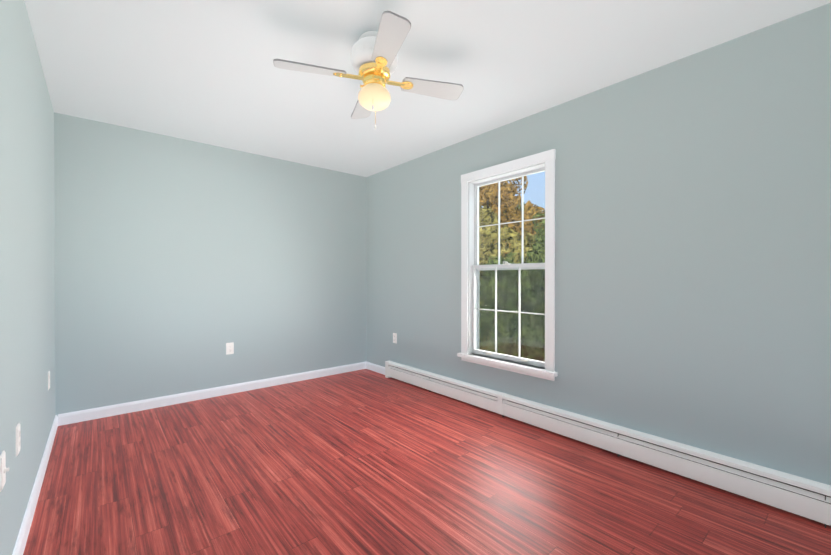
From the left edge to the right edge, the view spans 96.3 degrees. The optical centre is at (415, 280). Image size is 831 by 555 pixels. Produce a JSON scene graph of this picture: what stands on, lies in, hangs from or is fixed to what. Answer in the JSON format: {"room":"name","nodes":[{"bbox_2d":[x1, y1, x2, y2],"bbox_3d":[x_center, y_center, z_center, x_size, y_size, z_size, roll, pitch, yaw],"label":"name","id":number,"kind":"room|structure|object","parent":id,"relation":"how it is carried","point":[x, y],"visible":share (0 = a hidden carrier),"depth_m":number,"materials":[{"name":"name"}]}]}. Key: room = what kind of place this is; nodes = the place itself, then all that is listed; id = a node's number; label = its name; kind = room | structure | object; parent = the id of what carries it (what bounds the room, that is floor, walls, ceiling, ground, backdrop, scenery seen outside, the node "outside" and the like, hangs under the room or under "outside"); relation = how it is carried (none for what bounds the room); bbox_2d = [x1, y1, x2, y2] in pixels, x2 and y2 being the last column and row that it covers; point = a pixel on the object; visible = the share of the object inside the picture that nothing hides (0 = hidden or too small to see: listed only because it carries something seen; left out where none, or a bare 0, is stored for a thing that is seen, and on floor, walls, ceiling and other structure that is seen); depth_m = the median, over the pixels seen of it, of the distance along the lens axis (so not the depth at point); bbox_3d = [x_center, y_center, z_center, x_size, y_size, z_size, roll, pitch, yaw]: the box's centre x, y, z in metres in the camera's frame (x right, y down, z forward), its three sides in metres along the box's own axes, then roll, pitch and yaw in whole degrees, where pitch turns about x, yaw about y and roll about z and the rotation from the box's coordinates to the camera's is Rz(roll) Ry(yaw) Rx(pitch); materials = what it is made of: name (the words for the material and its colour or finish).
{"room":"empty bedroom","nodes":[
{"label":"empty bedroom","id":0,"kind":"room"},
{"bbox_2d":[0,0,54,554],"bbox_3d":[-1.366,-0.073,1.100,0.140,2.440,4.600,0,0,-40],"label":"wall","id":1,"kind":"structure","parent":0,"point":[27,297],"depth_m":1.69,"materials":[{"name":"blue paint"}]},
{"bbox_2d":[0,450,8,491],"bbox_3d":[-1.416,0.656,1.284,0.018,0.115,0.070,0,0,-40],"label":"outlet","id":2,"kind":"object","parent":1,"relation":"attached to","point":[3,469],"visible":1,"depth_m":1.28,"materials":[{"name":"white plastic"}]},
{"bbox_2d":[16,423,20,455],"bbox_3d":[-1.634,0.654,1.532,0.009,0.115,0.070,0,0,-40],"label":"outlet","id":3,"kind":"object","parent":1,"relation":"attached to","point":[18,440],"visible":1,"depth_m":1.52,"materials":[{"name":"white plastic"}]},
{"bbox_2d":[12,415,57,554],"bbox_3d":[-1.307,1.102,1.156,0.014,0.088,4.600,0,0,-40],"label":"baseboard","id":4,"kind":"structure","parent":1,"relation":"attached to","point":[20,544],"depth_m":1.86,"materials":[{"name":"white paint"}]},
{"bbox_2d":[48,371,49,389],"bbox_3d":[-2.458,0.671,2.499,0.009,0.115,0.070,0,0,-40],"label":"outlet","id":5,"kind":"object","parent":1,"relation":"attached to","point":[48,380],"visible":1,"depth_m":2.49,"materials":[{"name":"white plastic"}]},
{"bbox_2d":[54,112,365,415],"bbox_3d":[-1.761,-0.088,3.878,3.144,2.440,0.140,0,0,-40],"label":"wall","id":6,"kind":"structure","parent":0,"point":[180,263],"depth_m":3.50,"materials":[{"name":"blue paint"}]},
{"bbox_2d":[58,361,366,425],"bbox_3d":[-1.706,1.089,3.830,2.850,0.088,0.014,0,0,-40],"label":"baseboard","id":7,"kind":"structure","parent":6,"relation":"attached to","point":[101,412],"depth_m":3.50,"materials":[{"name":"white paint"}]},
{"bbox_2d":[226,342,233,354],"bbox_3d":[-1.848,0.681,3.710,0.070,0.115,0.009,0,0,-40],"label":"outlet","id":8,"kind":"object","parent":6,"relation":"attached to","point":[229,348],"visible":1,"depth_m":3.71,"materials":[{"name":"white plastic"}]},
{"bbox_2d":[23,369,830,554],"bbox_3d":[-0.223,1.202,2.081,3.144,0.120,4.880,0,0,-40],"label":"floor","id":9,"kind":"structure","parent":0,"point":[364,462],"depth_m":2.03,"materials":[{"name":"red wood"}]},
{"bbox_2d":[385,360,830,527],"bbox_3d":[0.921,1.045,2.892,0.066,0.185,3.850,0,0,-40],"label":"heater","id":10,"kind":"object","parent":9,"relation":"on","point":[803,497],"visible":1,"depth_m":2.25,"materials":[{"name":"white metal"}]},
{"bbox_2d":[24,0,830,176],"bbox_3d":[-0.223,-1.358,2.068,3.144,0.120,4.880,0,0,-40],"label":"ceiling","id":11,"kind":"structure","parent":0,"point":[205,72],"depth_m":2.19,"materials":[{"name":"white paint"}]},
{"bbox_2d":[273,11,463,129],"bbox_3d":[-0.223,-1.072,2.020,0.785,0.452,0.785,0,0,28],"label":"ceiling fan","id":12,"kind":"object","parent":11,"relation":"hanging from","point":[374,58],"visible":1,"depth_m":1.95,"materials":[{"name":"white"}]},
{"bbox_2d":[366,3,830,484],"bbox_3d":[0.919,-0.084,3.050,0.140,2.440,4.600,0,0,-40],"label":"wall","id":13,"kind":"structure","parent":0,"point":[693,250],"depth_m":2.21,"materials":[{"name":"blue paint"}]},
{"bbox_2d":[366,362,384,374],"bbox_3d":[0.866,1.093,3.000,0.014,0.088,4.586,0,0,-40],"label":"baseboard","id":14,"kind":"structure","parent":13,"relation":"attached to","point":[376,368],"depth_m":4.58,"materials":[{"name":"white paint"}]},
{"bbox_2d":[393,333,396,343],"bbox_3d":[-0.240,0.670,4.298,0.009,0.115,0.070,0,0,-40],"label":"outlet","id":15,"kind":"object","parent":13,"relation":"attached to","point":[394,337],"visible":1,"depth_m":4.29,"materials":[{"name":"white plastic"}]},
{"bbox_2d":[457,149,557,380],"bbox_3d":[0.790,-0.114,3.186,0.220,1.735,0.975,0,0,-40],"label":"window","id":16,"kind":"structure","parent":13,"relation":"in","point":[471,184],"depth_m":3.20,"materials":[{"name":"white wood"}]},
{"label":"outside","id":17,"kind":"structure","parent":0,"visible":0},
{"bbox_2d":[482,171,544,210],"bbox_3d":[8.781,-2.403,10.664,0.001,17.000,34.000,0,0,-40],"label":"sky","id":18,"kind":"structure","parent":17,"point":[539,182],"depth_m":15.21,"materials":[{"name":"blue"}]},
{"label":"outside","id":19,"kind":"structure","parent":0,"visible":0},
{"bbox_2d":[479,202,490,214],"bbox_3d":[2.010,0.123,14.487,4.387,7.917,4.774,0,0,-40],"label":"tree","id":20,"kind":"object","parent":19,"point":[480,207],"depth_m":15.13,"materials":[{"name":"green plant"}]},
{"bbox_2d":[479,208,535,350],"bbox_3d":[0.962,1.210,9.251,4.123,5.797,4.007,0,0,-40],"label":"tree","id":21,"kind":"object","parent":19,"point":[490,239],"depth_m":8.00,"materials":[{"name":"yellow plant"}]},
{"bbox_2d":[496,199,525,227],"bbox_3d":[4.043,0.477,13.810,3.886,7.209,4.306,0,0,-40],"label":"tree","id":22,"kind":"object","parent":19,"point":[516,208],"depth_m":13.95,"materials":[{"name":"green plant"}]},
{"bbox_2d":[479,241,544,361],"bbox_3d":[1.834,1.530,7.785,4.822,5.174,4.062,0,0,-40],"label":"tree","id":23,"kind":"object","parent":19,"point":[540,252],"depth_m":7.20,"materials":[{"name":"green plant"}]},
{"bbox_2d":[479,176,544,258],"bbox_3d":[2.252,0.099,10.634,3.897,8.010,3.948,0,0,-40],"label":"tree","id":24,"kind":"object","parent":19,"point":[507,217],"depth_m":10.28,"materials":[{"name":"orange plant"}]},
{"bbox_2d":[524,210,544,249],"bbox_3d":[3.698,0.903,10.699,4.012,6.397,3.772,0,0,-40],"label":"tree","id":25,"kind":"object","parent":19,"point":[539,237],"depth_m":10.26,"materials":[{"name":"green plant"}]}
]}

